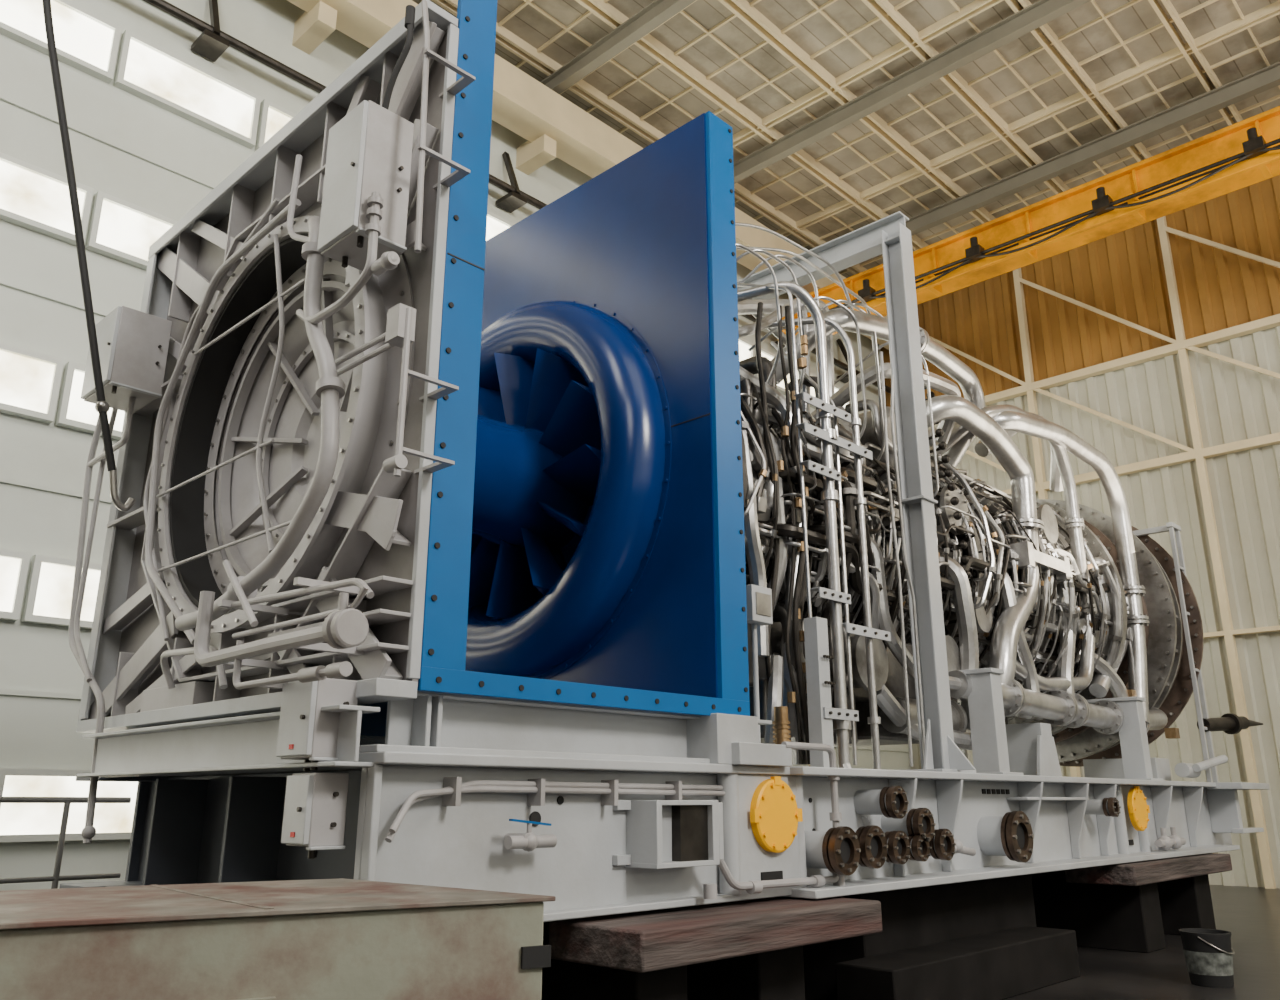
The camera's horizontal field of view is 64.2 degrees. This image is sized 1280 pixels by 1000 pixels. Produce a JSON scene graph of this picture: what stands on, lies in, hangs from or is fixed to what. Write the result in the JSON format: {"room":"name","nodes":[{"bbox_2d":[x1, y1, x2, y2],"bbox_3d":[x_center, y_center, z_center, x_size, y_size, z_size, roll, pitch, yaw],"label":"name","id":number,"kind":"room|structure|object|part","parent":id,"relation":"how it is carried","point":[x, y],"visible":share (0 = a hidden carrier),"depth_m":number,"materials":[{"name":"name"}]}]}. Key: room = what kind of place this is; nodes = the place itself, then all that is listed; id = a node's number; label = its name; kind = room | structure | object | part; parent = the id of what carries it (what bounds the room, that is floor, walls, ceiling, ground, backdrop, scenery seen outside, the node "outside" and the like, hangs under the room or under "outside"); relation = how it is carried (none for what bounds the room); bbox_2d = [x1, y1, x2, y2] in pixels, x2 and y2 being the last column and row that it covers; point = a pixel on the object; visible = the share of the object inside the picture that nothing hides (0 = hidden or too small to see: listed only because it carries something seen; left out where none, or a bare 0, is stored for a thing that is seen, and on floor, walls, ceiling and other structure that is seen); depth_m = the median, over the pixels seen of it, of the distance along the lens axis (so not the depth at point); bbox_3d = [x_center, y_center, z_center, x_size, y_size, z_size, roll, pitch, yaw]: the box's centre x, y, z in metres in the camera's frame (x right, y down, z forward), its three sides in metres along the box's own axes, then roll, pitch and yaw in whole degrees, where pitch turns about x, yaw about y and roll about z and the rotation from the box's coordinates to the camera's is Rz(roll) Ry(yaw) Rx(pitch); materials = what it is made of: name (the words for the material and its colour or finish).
{"room":"factory hall","nodes":[
{"label":"factory hall","id":0,"kind":"room"},
{"bbox_2d":[0,0,910,890],"bbox_3d":[-3.688,-1.238,10.139,0.281,10.300,24.401,-15,-22,42],"label":"wall","id":1,"kind":"structure","parent":0,"point":[125,146],"depth_m":8.86,"materials":[{"name":"paint"}]},
{"bbox_2d":[0,556,20,611],"bbox_3d":[-4.972,0.663,7.986,0.052,0.421,0.142,-15,-22,42],"label":"glass","id":2,"kind":"object","parent":1,"relation":"attached to","point":[9,567],"depth_m":7.98,"materials":[{"name":"white glass"}]},
{"bbox_2d":[0,0,46,42],"bbox_3d":[-5.409,-4.268,8.965,0.052,0.393,0.392,-15,-22,42],"label":"glass","id":3,"kind":"object","parent":1,"relation":"attached to","point":[27,16],"depth_m":8.94,"materials":[{"name":"white glass"}]},
{"bbox_2d":[0,350,54,412],"bbox_3d":[-5.063,-0.959,8.366,0.052,0.435,0.405,-15,-22,42],"label":"glass","id":4,"kind":"object","parent":1,"relation":"attached to","point":[25,382],"depth_m":8.36,"materials":[{"name":"white glass"}]},
{"bbox_2d":[0,160,74,234],"bbox_3d":[-5.162,-2.574,8.734,0.052,0.427,0.638,-15,-22,42],"label":"glass","id":5,"kind":"object","parent":1,"relation":"attached to","point":[33,196],"depth_m":8.70,"materials":[{"name":"white glass"}]},
{"bbox_2d":[0,549,101,628],"bbox_3d":[-3.910,0.970,9.017,0.092,0.532,21.882,-15,-22,42],"label":"frame","id":6,"kind":"object","parent":1,"relation":"attached to","point":[37,560],"visible":0.13,"depth_m":8.06,"materials":[{"name":"paint"}]},
{"bbox_2d":[33,563,74,618],"bbox_3d":[-4.725,0.736,8.233,0.052,0.422,0.266,-15,-22,42],"label":"glass","id":7,"kind":"object","parent":1,"relation":"attached to","point":[54,591],"depth_m":8.21,"materials":[{"name":"white glass"}]},
{"bbox_2d":[0,342,121,439],"bbox_3d":[-3.909,-0.622,9.486,0.092,0.552,21.882,-15,-22,42],"label":"frame","id":8,"kind":"object","parent":1,"relation":"attached to","point":[61,420],"visible":0.08,"depth_m":8.49,"materials":[{"name":"paint"}]},
{"bbox_2d":[0,768,130,841],"bbox_3d":[-3.910,2.553,8.551,0.092,0.532,21.882,-15,-22,42],"label":"frame","id":9,"kind":"object","parent":1,"relation":"attached to","point":[3,771],"visible":0.02,"depth_m":7.83,"materials":[{"name":"paint"}]},
{"bbox_2d":[0,775,137,834],"bbox_3d":[-3.924,2.557,8.565,0.052,0.432,21.781,-15,-22,42],"label":"glass","id":10,"kind":"object","parent":1,"relation":"attached to","point":[15,818],"visible":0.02,"depth_m":7.94,"materials":[{"name":"white glass"}]},
{"bbox_2d":[51,0,112,70],"bbox_3d":[-5.106,-4.205,9.274,0.052,0.447,0.529,-15,-22,42],"label":"glass","id":11,"kind":"object","parent":1,"relation":"attached to","point":[80,36],"depth_m":9.27,"materials":[{"name":"white glass"}]},
{"bbox_2d":[66,370,98,424],"bbox_3d":[-4.734,-0.862,8.693,0.052,0.434,0.241,-15,-22,42],"label":"glass","id":12,"kind":"object","parent":1,"relation":"attached to","point":[80,410],"depth_m":8.64,"materials":[{"name":"white glass"}]},
{"bbox_2d":[0,152,176,269],"bbox_3d":[-3.910,-2.205,9.952,0.092,0.552,21.882,-15,-22,42],"label":"frame","id":13,"kind":"object","parent":1,"relation":"attached to","point":[91,245],"visible":0.09,"depth_m":8.96,"materials":[{"name":"paint"}]},
{"bbox_2d":[80,568,100,620],"bbox_3d":[-4.558,0.785,8.400,0.052,0.422,0.141,-15,-22,42],"label":"glass","id":14,"kind":"object","parent":1,"relation":"attached to","point":[93,576],"depth_m":8.40,"materials":[{"name":"white glass"}]},
{"bbox_2d":[96,200,171,260],"bbox_3d":[-4.608,-2.412,9.286,0.052,0.428,0.604,-15,-22,42],"label":"glass","id":15,"kind":"object","parent":1,"relation":"attached to","point":[122,229],"depth_m":9.23,"materials":[{"name":"white glass"}]},
{"bbox_2d":[124,39,253,137],"bbox_3d":[-4.395,-3.998,9.983,0.052,0.449,1.217,-15,-22,42],"label":"glass","id":16,"kind":"object","parent":1,"relation":"attached to","point":[148,69],"depth_m":9.94,"materials":[{"name":"white glass"}]},
{"bbox_2d":[264,108,290,142],"bbox_3d":[-3.778,-3.831,10.602,0.052,0.420,0.244,-15,-22,42],"label":"glass","id":17,"kind":"object","parent":1,"relation":"attached to","point":[276,120],"depth_m":10.57,"materials":[{"name":"white glass"}]},
{"bbox_2d":[0,0,849,408],"bbox_3d":[-3.910,-3.850,10.436,0.092,0.582,21.882,-15,-22,42],"label":"frame","id":18,"kind":"object","parent":1,"relation":"attached to","point":[6,30],"visible":0.23,"depth_m":9.70,"materials":[{"name":"paint"}]},
{"bbox_2d":[142,0,890,393],"bbox_3d":[-3.621,-4.649,10.787,0.350,0.813,24.000,-15,-22,42],"label":"trim","id":19,"kind":"structure","parent":1,"relation":"attached to","point":[212,42],"depth_m":10.37,"materials":[{"name":"metal"}]},
{"bbox_2d":[287,0,888,349],"bbox_3d":[-3.478,-5.354,10.851,0.751,0.802,24.002,-15,-22,42],"label":"trim","id":20,"kind":"structure","parent":1,"relation":"attached to","point":[553,126],"depth_m":12.75,"materials":[{"name":"beige paint"}]},
{"bbox_2d":[432,0,1279,274],"bbox_3d":[2.774,-7.806,5.302,18.025,0.132,24.002,-15,-22,42],"label":"ceiling beams","id":21,"kind":"structure","parent":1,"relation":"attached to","point":[915,41],"depth_m":13.40,"materials":[{"name":"beige metal"}]},
{"bbox_2d":[541,0,1279,235],"bbox_3d":[2.790,-7.613,5.301,18.052,0.242,18.832,-15,-22,42],"label":"beam","id":22,"kind":"structure","parent":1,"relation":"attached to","point":[1039,13],"depth_m":13.29,"materials":[{"name":"grey metal"}]},
{"bbox_2d":[778,106,1279,339],"bbox_3d":[8.763,-4.525,10.711,17.652,0.830,1.082,-15,-22,42],"label":"crane","id":23,"kind":"object","parent":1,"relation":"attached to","point":[1244,153],"visible":0.73,"depth_m":13.24,"materials":[{"name":"metal"}]},
{"bbox_2d":[412,0,1279,277],"bbox_3d":[2.804,-7.894,5.586,18.302,0.202,24.401,-15,-22,42],"label":"ceiling","id":24,"kind":"structure","parent":0,"point":[815,33],"depth_m":13.37,"materials":[{"name":"beige metal"}]},
{"bbox_2d":[42,0,135,511],"bbox_3d":[-3.250,-3.679,5.830,0.070,7.457,1.694,-15,-22,42],"label":"cable","id":25,"kind":"object","parent":24,"relation":"hanging from","point":[102,407],"visible":1,"depth_m":5.41,"materials":[{"name":"black rubber"}]},
{"bbox_2d":[880,175,1279,887],"bbox_3d":[10.979,-0.609,12.276,18.270,10.300,0.050,-15,-22,42],"label":"wall","id":26,"kind":"structure","parent":0,"point":[1235,403],"depth_m":15.34,"materials":[{"name":"beige metal"}]},
{"bbox_2d":[929,216,1279,888],"bbox_3d":[11.444,-0.680,11.680,19.222,10.102,0.141,-15,-22,42],"label":"trim","id":27,"kind":"structure","parent":26,"relation":"attached to","point":[1181,346],"depth_m":15.23,"materials":[{"name":"beige paint"}]},
{"bbox_2d":[1004,885,1279,999],"bbox_3d":[2.804,1.987,2.678,18.301,0.101,24.401,-15,-22,42],"label":"floor","id":28,"kind":"structure","parent":0,"point":[1251,915],"depth_m":6.99,"materials":[{"name":"grey concrete"}]},
{"bbox_2d":[0,797,130,888],"bbox_3d":[-5.474,1.957,4.770,0.040,1.139,5.800,-15,-22,42],"label":"handrail","id":29,"kind":"object","parent":28,"relation":"on","point":[56,877],"visible":0.75,"depth_m":6.57,"materials":[{"name":"grey metal"}]},
{"bbox_2d":[0,878,555,999],"bbox_3d":[-1.422,1.390,2.361,2.253,0.866,0.920,9,-19,-28],"label":"plinth","id":30,"kind":"object","parent":28,"relation":"on","point":[341,938],"visible":1,"depth_m":2.36,"materials":[{"name":"metal"}]},
{"bbox_3d":[-1.423,0.983,2.483,2.251,0.016,0.921,9,-19,-28],"label":"plate","id":31,"kind":"part","parent":30,"relation":"part of","materials":[{"name":"beige metal"}]},
{"bbox_2d":[542,870,1215,999],"bbox_3d":[1.074,2.891,7.041,3.052,0.632,8.201,-15,-22,42],"label":"support cribbing","id":32,"kind":"object","parent":28,"relation":"on","point":[1002,938],"visible":0.32,"depth_m":5.91,"materials":[{"name":"black wood"}]},
{"bbox_2d":[59,741,1269,921],"bbox_3d":[1.601,2.380,7.761,3.352,0.738,9.982,-15,-22,42],"label":"base frame","id":33,"kind":"object","parent":32,"relation":"on","point":[601,837],"visible":0.96,"depth_m":4.73,"materials":[{"name":"grey paint"}]},
{"bbox_2d":[69,0,791,842],"bbox_3d":[-1.174,0.014,5.537,3.482,3.503,2.763,-15,-22,42],"label":"frame","id":34,"kind":"object","parent":33,"relation":"on","point":[275,533],"visible":0.93,"depth_m":4.57,"materials":[{"name":"grey paint"}]},
{"bbox_2d":[81,306,171,412],"bbox_3d":[-2.891,-0.769,5.728,0.415,0.490,0.302,-15,-22,42],"label":"junction box","id":35,"kind":"object","parent":34,"relation":"attached to","point":[133,344],"visible":0.83,"depth_m":5.62,"materials":[{"name":"grey paint"}]},
{"bbox_3d":[-1.920,-0.432,4.998,2.955,2.951,0.180,-15,-22,42],"label":"bulkhead edge frame","id":36,"kind":"part","parent":34,"relation":"part of","materials":[{"name":"grey paint"}]},
{"bbox_3d":[-1.871,-0.436,5.054,2.950,2.910,0.025,-15,-22,42],"label":"bulkhead panel","id":37,"kind":"part","parent":34,"relation":"part of","materials":[{"name":"grey paint"}]},
{"bbox_2d":[281,773,348,858],"bbox_3d":[-1.127,1.090,3.529,0.175,0.281,0.163,-15,-22,42],"label":"junction box","id":38,"kind":"object","parent":34,"relation":"attached to","point":[314,817],"visible":1,"depth_m":3.49,"materials":[{"name":"grey paint"}]},
{"bbox_2d":[276,678,357,770],"bbox_3d":[-1.145,0.797,3.611,0.236,0.310,0.193,-15,-22,42],"label":"junction box","id":39,"kind":"object","parent":34,"relation":"attached to","point":[307,733],"visible":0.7,"depth_m":3.54,"materials":[{"name":"grey paint"}]},
{"bbox_3d":[-1.140,0.787,3.617,0.230,0.273,0.181,-15,-22,42],"label":"door","id":40,"kind":"part","parent":39,"relation":"part of","materials":[{"name":"grey paint"}]},
{"bbox_2d":[317,100,413,270],"bbox_3d":[-1.112,-1.255,4.131,0.296,0.620,0.242,-15,-22,42],"label":"junction box","id":41,"kind":"object","parent":34,"relation":"attached to","point":[369,150],"visible":0.98,"depth_m":4.05,"materials":[{"name":"grey paint"}]},
{"bbox_2d":[357,0,749,735],"bbox_3d":[-1.180,-0.485,5.843,3.016,3.471,1.996,-15,-22,42],"label":"panel","id":42,"kind":"object","parent":34,"relation":"on","point":[586,539],"visible":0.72,"depth_m":5.50,"materials":[{"name":"paint"}]},
{"bbox_3d":[-0.414,1.218,3.854,0.021,0.028,0.193,-15,-22,42],"label":"valve lever","id":43,"kind":"part","parent":33,"relation":"part of","materials":[{"name":"blue paint"}]},
{"bbox_2d":[735,211,1262,825],"bbox_3d":[2.617,0.708,9.503,3.167,4.313,8.887,-15,-22,42],"label":"turbine","id":44,"kind":"object","parent":33,"relation":"on","point":[891,599],"visible":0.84,"depth_m":7.47,"materials":[{"name":"grey metal"}]},
{"bbox_3d":[0.741,0.351,7.675,2.160,2.160,3.580,-15,-22,42],"label":"compressor casing","id":45,"kind":"part","parent":44,"relation":"part of","materials":[{"name":"grey metal"}]},
{"bbox_3d":[2.994,1.012,9.921,2.600,2.600,2.920,-15,-22,42],"label":"combustor casing","id":46,"kind":"part","parent":44,"relation":"part of","materials":[{"name":"metal"}]},
{"bbox_3d":[4.471,1.446,11.393,2.940,2.940,1.340,-15,-22,42],"label":"exhaust casing","id":47,"kind":"part","parent":44,"relation":"part of","materials":[{"name":"silver metal"}]},
{"bbox_2d":[549,896,881,972],"bbox_3d":[0.393,1.861,4.447,0.521,0.142,1.651,-15,-22,42],"label":"timber beam","id":48,"kind":"structure","parent":32,"relation":"on","point":[653,940],"depth_m":4.06,"materials":[{"name":"brown wood"}]},
{"bbox_2d":[1065,853,1231,885],"bbox_3d":[4.255,3.036,8.437,0.521,0.142,2.402,-15,-22,42],"label":"timber beam","id":49,"kind":"structure","parent":32,"relation":"on","point":[1139,873],"depth_m":7.75,"materials":[{"name":"brown wood"}]},
{"bbox_2d":[1179,928,1234,987],"bbox_3d":[3.553,2.860,6.372,0.297,0.310,0.302,-15,-22,42],"label":"paint bucket","id":50,"kind":"object","parent":28,"relation":"on","point":[1208,953],"visible":1,"depth_m":6.28,"materials":[{"name":"black metal"}]},
{"bbox_3d":[3.605,2.765,6.348,0.152,0.106,0.302,-15,-22,42],"label":"handle","id":51,"kind":"part","parent":50,"relation":"part of","materials":[{"name":"metal"}]}
]}

